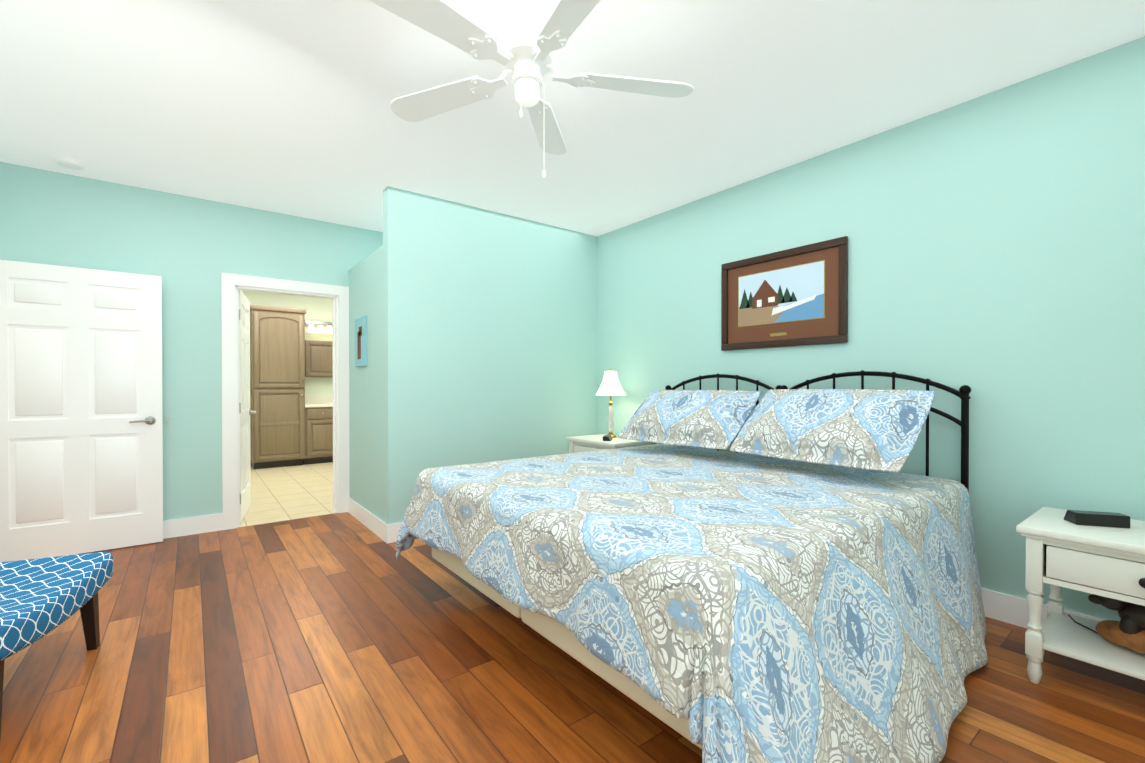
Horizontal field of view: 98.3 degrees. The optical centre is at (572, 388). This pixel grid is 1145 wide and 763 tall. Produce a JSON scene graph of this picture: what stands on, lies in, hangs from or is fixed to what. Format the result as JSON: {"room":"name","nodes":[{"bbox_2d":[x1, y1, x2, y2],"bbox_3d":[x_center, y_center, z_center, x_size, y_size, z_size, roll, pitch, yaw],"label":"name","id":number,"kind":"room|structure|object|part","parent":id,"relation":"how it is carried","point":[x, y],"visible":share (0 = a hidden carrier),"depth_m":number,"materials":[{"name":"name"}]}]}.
{"room":"bedroom","nodes":[
{"label":"bedroom","id":0,"kind":"room"},
{"bbox_2d":[0,162,382,520],"bbox_3d":[-2.233,-0.185,4.667,4.600,2.700,0.120,0,0,-38],"label":"wall","id":1,"kind":"structure","parent":0,"point":[188,249],"depth_m":3.93,"materials":[{"name":"teal paint"}]},
{"bbox_2d":[163,513,222,538],"bbox_3d":[-3.403,1.102,3.687,1.300,0.140,0.016,0,0,-38],"label":"baseboard","id":2,"kind":"structure","parent":1,"relation":"attached to","point":[172,528],"depth_m":3.96,"materials":[{"name":"white wood"}]},
{"bbox_2d":[239,290,255,522],"bbox_3d":[-3.038,0.152,4.568,0.151,2.012,0.765,0,0,-28],"label":"bathroom door","id":3,"kind":"structure","parent":1,"relation":"in","point":[245,412],"depth_m":4.53,"materials":[{"name":"white wood"}]},
{"bbox_2d":[221,272,349,529],"bbox_3d":[-2.542,0.107,4.431,0.980,2.120,0.160,0,0,-38],"label":"door frame","id":4,"kind":"structure","parent":1,"relation":"attached to","point":[232,285],"depth_m":4.24,"materials":[{"name":"white wood"}]},
{"bbox_2d":[242,291,332,396],"bbox_3d":[-4.301,-0.206,7.921,2.580,2.700,0.120,0,0,-38],"label":"wall","id":5,"kind":"structure","parent":0,"point":[319,309],"depth_m":7.92,"materials":[{"name":"beige paint"}]},
{"bbox_2d":[305,321,331,333],"bbox_3d":[-4.043,-0.981,7.925,0.400,0.190,0.179,0,0,-38],"label":"wall sconce","id":6,"kind":"object","parent":5,"relation":"attached to","point":[318,324],"visible":0.88,"depth_m":7.91,"materials":[{"name":"white glass"}]},
{"bbox_2d":[305,340,332,377],"bbox_3d":[-4.027,-0.466,7.924,0.500,0.580,0.205,0,0,-38],"label":"upper cabinet","id":7,"kind":"object","parent":5,"relation":"attached to","point":[318,358],"visible":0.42,"depth_m":7.84,"materials":[{"name":"brown wood"}]},
{"bbox_2d":[305,397,332,404],"bbox_3d":[-3.775,0.192,8.241,1.398,0.100,0.019,0,0,-38],"label":"backsplash","id":8,"kind":"structure","parent":5,"relation":"attached to","point":[308,400],"depth_m":7.95,"materials":[{"name":"beige tile"}]},
{"bbox_2d":[348,186,596,523],"bbox_3d":[-0.933,-0.186,4.848,2.080,2.700,1.180,0,0,-38],"label":"wall","id":9,"kind":"structure","parent":0,"point":[481,335],"depth_m":4.20,"materials":[{"name":"teal paint"}]},
{"bbox_2d":[355,316,366,366],"bbox_3d":[-1.840,-0.402,4.299,0.023,0.420,0.320,0,0,-38],"label":"canvas","id":10,"kind":"object","parent":9,"relation":"attached to","point":[360,341],"visible":1,"depth_m":4.25,"materials":[{"name":"teal"}]},
{"bbox_2d":[348,497,384,541],"bbox_3d":[-1.773,1.098,4.228,0.016,0.140,1.150,0,0,-38],"label":"baseboard","id":11,"kind":"structure","parent":9,"relation":"attached to","point":[373,523],"depth_m":4.14,"materials":[{"name":"white wood"}]},
{"bbox_2d":[384,522,401,543],"bbox_3d":[-0.591,1.097,4.366,2.056,0.140,0.016,0,0,-38],"label":"baseboard","id":12,"kind":"structure","parent":9,"relation":"attached to","point":[391,531],"depth_m":3.76,"materials":[{"name":"white wood"}]},
{"bbox_2d":[0,462,1144,762],"bbox_3d":[-2.095,1.223,3.432,5.900,0.100,9.940,0,0,-38],"label":"floor","id":13,"kind":"structure","parent":0,"point":[340,638],"depth_m":2.02,"materials":[{"name":"brown wood"}]},
{"bbox_2d":[0,552,112,739],"bbox_3d":[-2.211,0.972,1.869,0.470,0.423,0.800,0,0,-23],"label":"bench","id":14,"kind":"object","parent":13,"relation":"on","point":[40,598],"visible":1,"depth_m":2.00,"materials":[{"name":"fabric"}]},
{"bbox_2d":[0,552,112,660],"bbox_3d":[-2.211,0.844,1.869,0.470,0.168,0.800,0,0,-23],"label":"cushion","id":15,"kind":"object","parent":14,"relation":"on","point":[37,595],"depth_m":1.98,"materials":[{"name":"fabric"}]},
{"bbox_2d":[250,305,305,468],"bbox_3d":[-4.405,-0.012,7.369,0.700,2.320,0.627,0,0,-38],"label":"linen cabinet","id":16,"kind":"object","parent":13,"relation":"on","point":[277,383],"visible":0.96,"depth_m":7.13,"materials":[{"name":"brown wood"}]},
{"bbox_2d":[303,405,332,464],"bbox_3d":[-3.601,0.713,8.019,1.398,0.860,0.588,0,0,-38],"label":"bathroom vanity","id":17,"kind":"object","parent":13,"relation":"on","point":[318,429],"depth_m":7.49,"materials":[{"name":"beige wood"}]},
{"bbox_2d":[565,434,655,452],"bbox_3d":[0.336,0.807,4.432,0.505,0.720,0.670,0,0,-38],"label":"nightstand","id":18,"kind":"object","parent":13,"relation":"on","point":[586,443],"visible":0.19,"depth_m":4.30,"materials":[{"name":"white wood"}]},
{"bbox_2d":[603,435,612,440],"bbox_3d":[0.304,0.428,4.264,0.067,0.038,0.136,0,0,12],"label":"clock radio","id":19,"kind":"object","parent":18,"relation":"on","point":[607,437],"visible":1,"depth_m":4.20,"materials":[{"name":"black plastic"}]},
{"bbox_2d":[596,369,625,437],"bbox_3d":[0.347,0.133,4.500,0.280,0.625,0.280,0,0,-38],"label":"table lamp","id":20,"kind":"object","parent":18,"relation":"on","point":[610,385],"visible":0.96,"depth_m":4.44,"materials":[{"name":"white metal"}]},
{"bbox_3d":[0.347,-0.046,4.498,0.280,0.217,0.280,0,0,-38],"label":"lamp shade","id":21,"kind":"part","parent":20,"relation":"part of","materials":[{"name":"white fabric"}]},
{"bbox_2d":[395,370,987,762],"bbox_3d":[0.582,0.536,2.636,2.290,1.285,2.455,0,0,-38],"label":"bed","id":22,"kind":"object","parent":13,"relation":"on","point":[801,584],"visible":1,"depth_m":1.77,"materials":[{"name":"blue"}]},
{"bbox_2d":[618,390,760,449],"bbox_3d":[0.797,0.196,3.508,0.950,0.208,0.560,0,41,49],"label":"pillow","id":23,"kind":"object","parent":22,"relation":"on","point":[711,419],"depth_m":3.33,"materials":[{"name":"fabric"}]},
{"bbox_3d":[1.425,0.531,3.376,0.052,1.285,2.072,0,0,-38],"label":"headboard","id":24,"kind":"part","parent":22,"relation":"part of","materials":[{"name":"black metal"}]},
{"bbox_2d":[730,389,934,472],"bbox_3d":[1.381,0.196,2.734,0.560,0.208,0.950,-48,25,-25],"label":"pillow","id":25,"kind":"object","parent":22,"relation":"on","point":[877,430],"depth_m":2.56,"materials":[{"name":"fabric"}]},
{"bbox_2d":[1016,507,1144,683],"bbox_3d":[2.203,0.868,1.881,0.515,0.630,0.690,0,0,-38],"label":"nightstand","id":26,"kind":"object","parent":13,"relation":"on","point":[1108,562],"visible":1,"depth_m":1.92,"materials":[{"name":"white wood"}]},
{"bbox_3d":[2.220,1.010,2.067,0.154,0.005,0.234,0,0,-38],"label":"cord","id":27,"kind":"part","parent":26,"relation":"part of","materials":[{"name":"black plastic"}]},
{"bbox_2d":[1064,510,1129,527],"bbox_3d":[2.130,0.528,2.014,0.170,0.048,0.084,0,0,17],"label":"clock radio","id":28,"kind":"object","parent":26,"relation":"on","point":[1102,519],"visible":1,"depth_m":1.98,"materials":[{"name":"black plastic"}]},
{"bbox_2d":[1088,594,1144,654],"bbox_3d":[2.218,0.895,1.866,0.196,0.239,0.373,0,0,-38],"label":"carving","id":29,"kind":"object","parent":26,"relation":"in","point":[1127,630],"visible":0.77,"depth_m":1.89,"materials":[{"name":"brown wood"}]},
{"bbox_2d":[0,0,1144,235],"bbox_3d":[-2.095,-1.577,3.413,5.900,0.100,9.940,0,0,-38],"label":"ceiling","id":30,"kind":"structure","parent":0,"point":[278,106],"depth_m":2.54,"materials":[{"name":"white paint"}]},
{"bbox_2d":[56,157,84,169],"bbox_3d":[-3.388,-1.509,3.338,0.140,0.035,0.140,0,0,-38],"label":"smoke detector","id":31,"kind":"object","parent":30,"relation":"attached to","point":[68,163],"visible":1,"depth_m":3.31,"materials":[{"name":"white plastic"}]},
{"bbox_2d":[369,0,693,177],"bbox_3d":[-0.182,-1.163,1.887,1.295,0.707,1.295,0,0,-38],"label":"ceiling fan","id":32,"kind":"object","parent":30,"relation":"hanging from","point":[525,48],"visible":0.98,"depth_m":1.89,"materials":[{"name":"white"}]},
{"bbox_3d":[-0.437,-1.240,1.655,0.144,0.065,0.616,-15,-10,42],"label":"blade","id":33,"kind":"part","parent":32,"relation":"part of","materials":[{"name":"white wood"}]},
{"bbox_3d":[-0.516,-1.242,2.091,0.616,0.065,0.144,0,-11,25],"label":"blade","id":34,"kind":"part","parent":32,"relation":"part of","materials":[{"name":"white wood"}]},
{"bbox_3d":[-0.176,-1.163,1.928,0.234,0.707,0.234,0,0,-38],"label":"motor","id":35,"kind":"part","parent":32,"relation":"part of","materials":[{"name":"white metal"}]},
{"bbox_3d":[-0.126,-1.244,2.300,0.144,0.065,0.616,11,2,7],"label":"blade","id":36,"kind":"part","parent":32,"relation":"part of","materials":[{"name":"white wood"}]},
{"bbox_3d":[0.002,-1.239,1.595,0.144,0.065,0.616,-13,6,-28],"label":"blade","id":37,"kind":"part","parent":32,"relation":"part of","materials":[{"name":"white wood"}]},
{"bbox_3d":[0.194,-1.242,1.994,0.617,0.065,0.144,0,11,-11],"label":"blade","id":38,"kind":"part","parent":32,"relation":"part of","materials":[{"name":"white wood"}]},
{"bbox_2d":[597,36,1144,620],"bbox_3d":[1.403,-0.178,3.620,0.120,2.700,5.980,0,0,-38],"label":"wall","id":39,"kind":"structure","parent":0,"point":[997,250],"depth_m":2.58,"materials":[{"name":"teal paint"}]},
{"bbox_2d":[721,236,847,350],"bbox_3d":[1.435,-0.619,3.451,0.028,0.665,0.920,0,0,-38],"label":"picture frame","id":40,"kind":"object","parent":39,"relation":"attached to","point":[797,296],"visible":0.98,"depth_m":3.40,"materials":[{"name":"brown wood"}]},
{"bbox_2d":[739,261,823,325],"bbox_3d":[1.435,-0.644,3.452,0.001,0.365,0.630,0,0,-38],"label":"art","id":41,"kind":"object","parent":40,"relation":"attached to","point":[793,293],"depth_m":3.42,"materials":[{"name":"multicoloured paper"}]},
{"bbox_2d":[981,588,1104,628],"bbox_3d":[1.673,1.105,3.167,0.016,0.140,4.680,0,0,-38],"label":"baseboard","id":42,"kind":"structure","parent":39,"relation":"attached to","point":[1007,608],"depth_m":2.48,"materials":[{"name":"white wood"}]},
{"bbox_3d":[-2.181,-0.160,0.931,0.120,2.700,5.860,0,0,-38],"label":"wall","id":43,"kind":"structure","parent":0,"visible":0},
{"bbox_2d":[0,260,162,561],"bbox_3d":[-3.483,0.159,3.490,0.910,2.012,0.151,0,0,-38],"label":"entry door","id":44,"kind":"structure","parent":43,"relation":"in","point":[81,443],"depth_m":3.48,"materials":[{"name":"white wood"}]},
{"bbox_3d":[-3.212,0.242,3.700,0.146,0.062,0.151,0,0,-38],"label":"handle","id":45,"kind":"part","parent":44,"relation":"part of","materials":[{"name":"silver metal"}]}
]}

